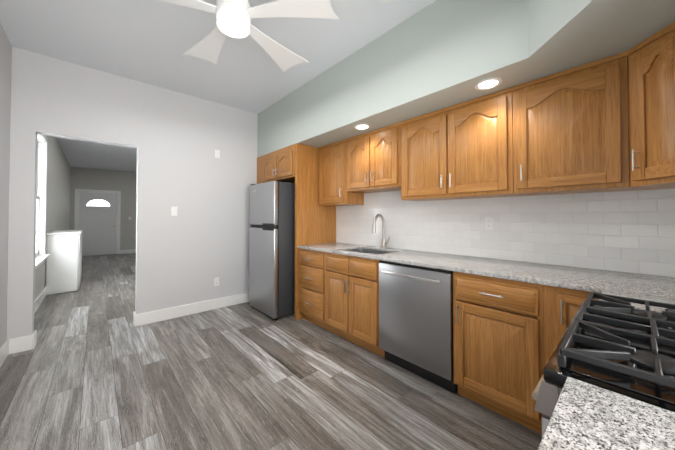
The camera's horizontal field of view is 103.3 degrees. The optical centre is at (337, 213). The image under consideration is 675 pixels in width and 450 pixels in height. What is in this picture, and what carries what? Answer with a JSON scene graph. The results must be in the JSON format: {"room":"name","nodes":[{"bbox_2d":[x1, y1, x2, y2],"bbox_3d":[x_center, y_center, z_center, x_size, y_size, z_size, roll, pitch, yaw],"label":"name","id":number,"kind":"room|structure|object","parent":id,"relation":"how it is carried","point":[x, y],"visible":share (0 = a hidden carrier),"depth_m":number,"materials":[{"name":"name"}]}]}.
{"room":"kitchen","nodes":[
{"label":"kitchen","id":0,"kind":"room"},
{"bbox_2d":[0,23,70,347],"bbox_3d":[-4.291,-0.111,3.770,0.120,2.840,12.420,1,-1,-42],"label":"wall","id":1,"kind":"structure","parent":0,"point":[58,193],"depth_m":2.43,"materials":[{"name":"grey paint"}]},
{"bbox_2d":[0,339,10,366],"bbox_3d":[-1.758,1.199,1.056,0.016,0.140,3.745,1,-1,-42],"label":"baseboard","id":2,"kind":"structure","parent":1,"relation":"attached to","point":[5,350],"depth_m":2.35,"materials":[{"name":"white paint"}]},
{"bbox_2d":[11,287,45,350],"bbox_3d":[-5.707,1.263,5.425,0.030,0.140,7.795,1,-1,-42],"label":"baseboard","id":3,"kind":"structure","parent":1,"relation":"attached to","point":[18,344],"depth_m":3.52,"materials":[{"name":"white paint"}]},
{"bbox_2d":[35,134,50,268],"bbox_3d":[-3.979,-0.235,3.480,0.190,1.940,1.890,1,-1,-42],"label":"window","id":4,"kind":"structure","parent":1,"relation":"in","point":[41,198],"depth_m":4.08,"materials":[{"name":"white"}]},
{"bbox_2d":[70,167,136,249],"bbox_3d":[-7.238,-0.029,9.398,3.070,2.840,0.120,1,-1,-42],"label":"wall","id":5,"kind":"structure","parent":0,"point":[124,183],"depth_m":9.14,"materials":[{"name":"grey paint"}]},
{"bbox_2d":[74,189,120,253],"bbox_3d":[-7.876,0.304,8.801,1.120,2.155,0.140,1,-1,-42],"label":"door frame","id":6,"kind":"structure","parent":5,"relation":"attached to","point":[77,205],"depth_m":8.93,"materials":[{"name":"white"}]},
{"bbox_2d":[79,192,116,255],"bbox_3d":[-7.853,0.352,8.775,0.906,2.036,0.120,1,-1,-42],"label":"front door","id":7,"kind":"structure","parent":5,"relation":"in","point":[97,218],"depth_m":8.78,"materials":[{"name":"white paint"}]},
{"bbox_2d":[120,249,135,253],"bbox_3d":[-6.755,1.326,9.724,1.810,0.140,0.016,1,-1,-42],"label":"baseboard","id":8,"kind":"structure","parent":5,"relation":"attached to","point":[127,251],"depth_m":9.26,"materials":[{"name":"white"}]},
{"bbox_2d":[7,47,257,338],"bbox_3d":[-1.924,-0.115,3.533,3.070,2.840,0.120,1,-1,-42],"label":"wall","id":9,"kind":"structure","parent":0,"point":[193,248],"depth_m":3.21,"materials":[{"name":"white paint"}]},
{"bbox_2d":[171,207,177,215],"bbox_3d":[-2.037,-0.028,3.336,0.070,0.115,0.017,1,-1,-42],"label":"light switch","id":10,"kind":"object","parent":9,"relation":"attached to","point":[173,211],"visible":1,"depth_m":3.33,"materials":[{"name":"white plastic"}]},
{"bbox_2d":[133,292,248,326],"bbox_3d":[-1.791,1.236,3.541,1.436,0.140,0.016,1,-1,-42],"label":"baseboard","id":11,"kind":"structure","parent":9,"relation":"attached to","point":[145,318],"depth_m":3.42,"materials":[{"name":"white paint"}]},
{"bbox_2d":[214,277,218,285],"bbox_3d":[-1.662,0.937,3.668,0.070,0.115,0.009,1,-1,-42],"label":"outlet","id":12,"kind":"object","parent":9,"relation":"attached to","point":[216,281],"visible":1,"depth_m":3.67,"materials":[{"name":"white plastic"}]},
{"bbox_2d":[215,150,219,157],"bbox_3d":[-1.662,-0.823,3.694,0.070,0.115,0.007,1,-1,-42],"label":"outlet","id":13,"kind":"object","parent":9,"relation":"attached to","point":[217,153],"visible":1,"depth_m":3.69,"materials":[{"name":"white plastic"}]},
{"bbox_2d":[0,0,435,172],"bbox_3d":[-3.068,-1.566,4.818,3.310,0.100,12.540,1,-1,-42],"label":"ceiling","id":14,"kind":"structure","parent":0,"point":[150,42],"depth_m":2.44,"materials":[{"name":"white paint"}]},
{"bbox_2d":[158,0,338,71],"bbox_3d":[-0.700,-1.385,1.771,1.372,0.352,1.320,1,-1,-42],"label":"ceiling fan","id":15,"kind":"object","parent":14,"relation":"hanging from","point":[233,19],"visible":1,"depth_m":1.73,"materials":[{"name":"white plastic"}]},
{"bbox_2d":[257,0,674,156],"bbox_3d":[-0.411,-1.223,1.879,3.070,0.672,4.385,1,-1,-42],"label":"soffit","id":16,"kind":"structure","parent":14,"relation":"attached to","point":[436,55],"depth_m":1.90,"materials":[{"name":"grey paint"}]},
{"bbox_2d":[354,124,369,129],"bbox_3d":[0.247,-0.871,2.697,0.168,0.008,0.168,1,-1,-42],"label":"recessed light","id":17,"kind":"object","parent":16,"relation":"attached to","point":[361,126],"visible":1,"depth_m":2.69,"materials":[{"name":"white plastic"}]},
{"bbox_2d":[475,78,502,89],"bbox_3d":[1.032,-0.884,1.830,0.168,0.008,0.168,1,-1,-42],"label":"recessed light","id":18,"kind":"object","parent":16,"relation":"attached to","point":[488,83],"visible":1,"depth_m":1.82,"materials":[{"name":"white plastic"}]},
{"bbox_2d":[0,253,541,449],"bbox_3d":[-3.068,1.363,4.775,3.670,0.080,12.900,1,-1,-42],"label":"floor","id":19,"kind":"structure","parent":0,"point":[94,369],"depth_m":1.95,"materials":[{"name":"grey wood"}]},
{"bbox_2d":[45,230,82,294],"bbox_3d":[-4.936,0.825,4.866,0.406,1.000,1.210,1,-1,-42],"label":"radiator cover","id":20,"kind":"object","parent":19,"relation":"on","point":[64,264],"visible":0.98,"depth_m":4.44,"materials":[{"name":"white metal"}]},
{"bbox_2d":[249,181,294,320],"bbox_3d":[-0.689,0.450,3.769,0.851,1.718,0.705,1,-1,-42],"label":"refrigerator","id":21,"kind":"object","parent":19,"relation":"on","point":[272,252],"visible":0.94,"depth_m":3.37,"materials":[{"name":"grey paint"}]},
{"bbox_2d":[257,143,335,320],"bbox_3d":[-0.642,0.227,3.867,0.708,2.166,1.092,1,-1,-42],"label":"surround","id":22,"kind":"object","parent":19,"relation":"on","point":[297,164],"visible":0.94,"depth_m":3.42,"materials":[{"name":"brown wood"}]},
{"bbox_2d":[379,260,456,393],"bbox_3d":[0.783,0.850,2.281,0.660,0.874,0.636,1,-1,-42],"label":"dishwasher","id":23,"kind":"object","parent":19,"relation":"on","point":[416,320],"visible":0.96,"depth_m":2.04,"materials":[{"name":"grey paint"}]},
{"bbox_2d":[527,404,542,433],"bbox_3d":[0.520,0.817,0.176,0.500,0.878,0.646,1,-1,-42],"label":"base cabinet","id":24,"kind":"object","parent":19,"relation":"on","point":[535,423],"depth_m":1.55,"materials":[{"name":"brown wood"}]},
{"bbox_2d":[538,377,674,449],"bbox_3d":[0.209,0.356,-0.103,1.350,0.028,0.624,1,-1,-42],"label":"countertop","id":25,"kind":"structure","parent":24,"relation":"on","point":[586,416],"depth_m":0.45,"materials":[{"name":"stone"}]},
{"bbox_2d":[583,291,586,299],"bbox_3d":[1.723,0.834,1.296,0.641,0.878,0.691,1,-1,-42],"label":"base cabinet","id":26,"kind":"object","parent":19,"relation":"on","point":[584,292],"depth_m":1.36,"materials":[{"name":"brown wood"}]},
{"bbox_2d":[297,242,674,293],"bbox_3d":[0.844,0.391,2.260,0.644,0.028,3.274,1,-1,-42],"label":"countertop","id":27,"kind":"structure","parent":26,"relation":"on","point":[576,278],"depth_m":1.76,"materials":[{"name":"stone"}]},
{"bbox_2d":[349,249,390,253],"bbox_3d":[0.328,0.506,2.818,0.440,0.182,0.600,1,-1,-42],"label":"sink","id":28,"kind":"object","parent":27,"relation":"in","point":[370,251],"depth_m":3.06,"materials":[{"name":"silver metal"}]},
{"bbox_2d":[372,214,389,247],"bbox_3d":[0.478,0.195,2.916,0.224,0.380,0.124,1,-1,-42],"label":"faucet","id":29,"kind":"object","parent":27,"relation":"on","point":[383,243],"visible":1,"depth_m":2.97,"materials":[{"name":"silver metal"}]},
{"bbox_2d":[593,286,674,313],"bbox_3d":[1.383,0.372,0.960,0.282,0.028,0.624,1,-1,-42],"label":"countertop","id":30,"kind":"structure","parent":26,"relation":"on","point":[651,295],"depth_m":1.18,"materials":[{"name":"stone"}]},
{"bbox_2d":[532,292,674,436],"bbox_3d":[0.955,0.781,0.646,0.758,0.965,0.706,1,-1,-42],"label":"range","id":31,"kind":"object","parent":19,"relation":"on","point":[620,345],"visible":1,"depth_m":0.62,"materials":[{"name":"black metal"}]},
{"bbox_2d":[366,77,629,318],"bbox_3d":[-1.927,-0.080,5.911,0.120,2.840,12.420,1,-1,-42],"label":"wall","id":32,"kind":"structure","parent":0,"point":[530,316],"depth_m":2.07,"materials":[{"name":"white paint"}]},
{"bbox_2d":[318,139,363,205],"bbox_3d":[0.034,-0.485,3.400,0.327,0.756,0.516,1,-1,-42],"label":"upper cabinet","id":33,"kind":"object","parent":32,"relation":"attached to","point":[332,157],"depth_m":3.25,"materials":[{"name":"brown wood"}]},
{"bbox_2d":[346,123,397,193],"bbox_3d":[0.460,-0.562,2.931,0.327,0.616,0.748,1,-1,-42],"label":"upper cabinet","id":34,"kind":"object","parent":32,"relation":"attached to","point":[372,156],"depth_m":2.79,"materials":[{"name":"brown wood"}]},
{"bbox_2d":[398,89,509,200],"bbox_3d":[1.023,-0.506,2.309,0.327,0.746,0.924,1,-1,-42],"label":"upper cabinet","id":35,"kind":"object","parent":32,"relation":"attached to","point":[458,151],"depth_m":2.15,"materials":[{"name":"brown wood"}]},
{"bbox_2d":[336,188,674,276],"bbox_3d":[1.090,0.050,2.483,0.010,0.680,3.290,1,-1,-42],"label":"backsplash","id":36,"kind":"structure","parent":32,"relation":"attached to","point":[630,231],"depth_m":2.00,"materials":[{"name":"tile"}]},
{"bbox_2d":[485,217,493,230],"bbox_3d":[1.281,0.087,2.257,0.009,0.115,0.070,1,-1,-42],"label":"outlet","id":37,"kind":"object","parent":36,"relation":"attached to","point":[489,223],"visible":1,"depth_m":2.25,"materials":[{"name":"white plastic"}]},
{"bbox_2d":[506,53,649,196],"bbox_3d":[1.515,-0.514,1.722,0.386,0.746,0.608,1,-1,-42],"label":"upper cabinet","id":38,"kind":"object","parent":32,"relation":"attached to","point":[573,130],"depth_m":1.64,"materials":[{"name":"brown wood"}]},
{"bbox_2d":[622,22,674,189],"bbox_3d":[1.805,-0.520,1.293,0.532,0.746,0.531,1,-1,-42],"label":"upper cabinet","id":39,"kind":"object","parent":32,"relation":"attached to","point":[649,65],"depth_m":1.34,"materials":[{"name":"brown wood"}]}
]}

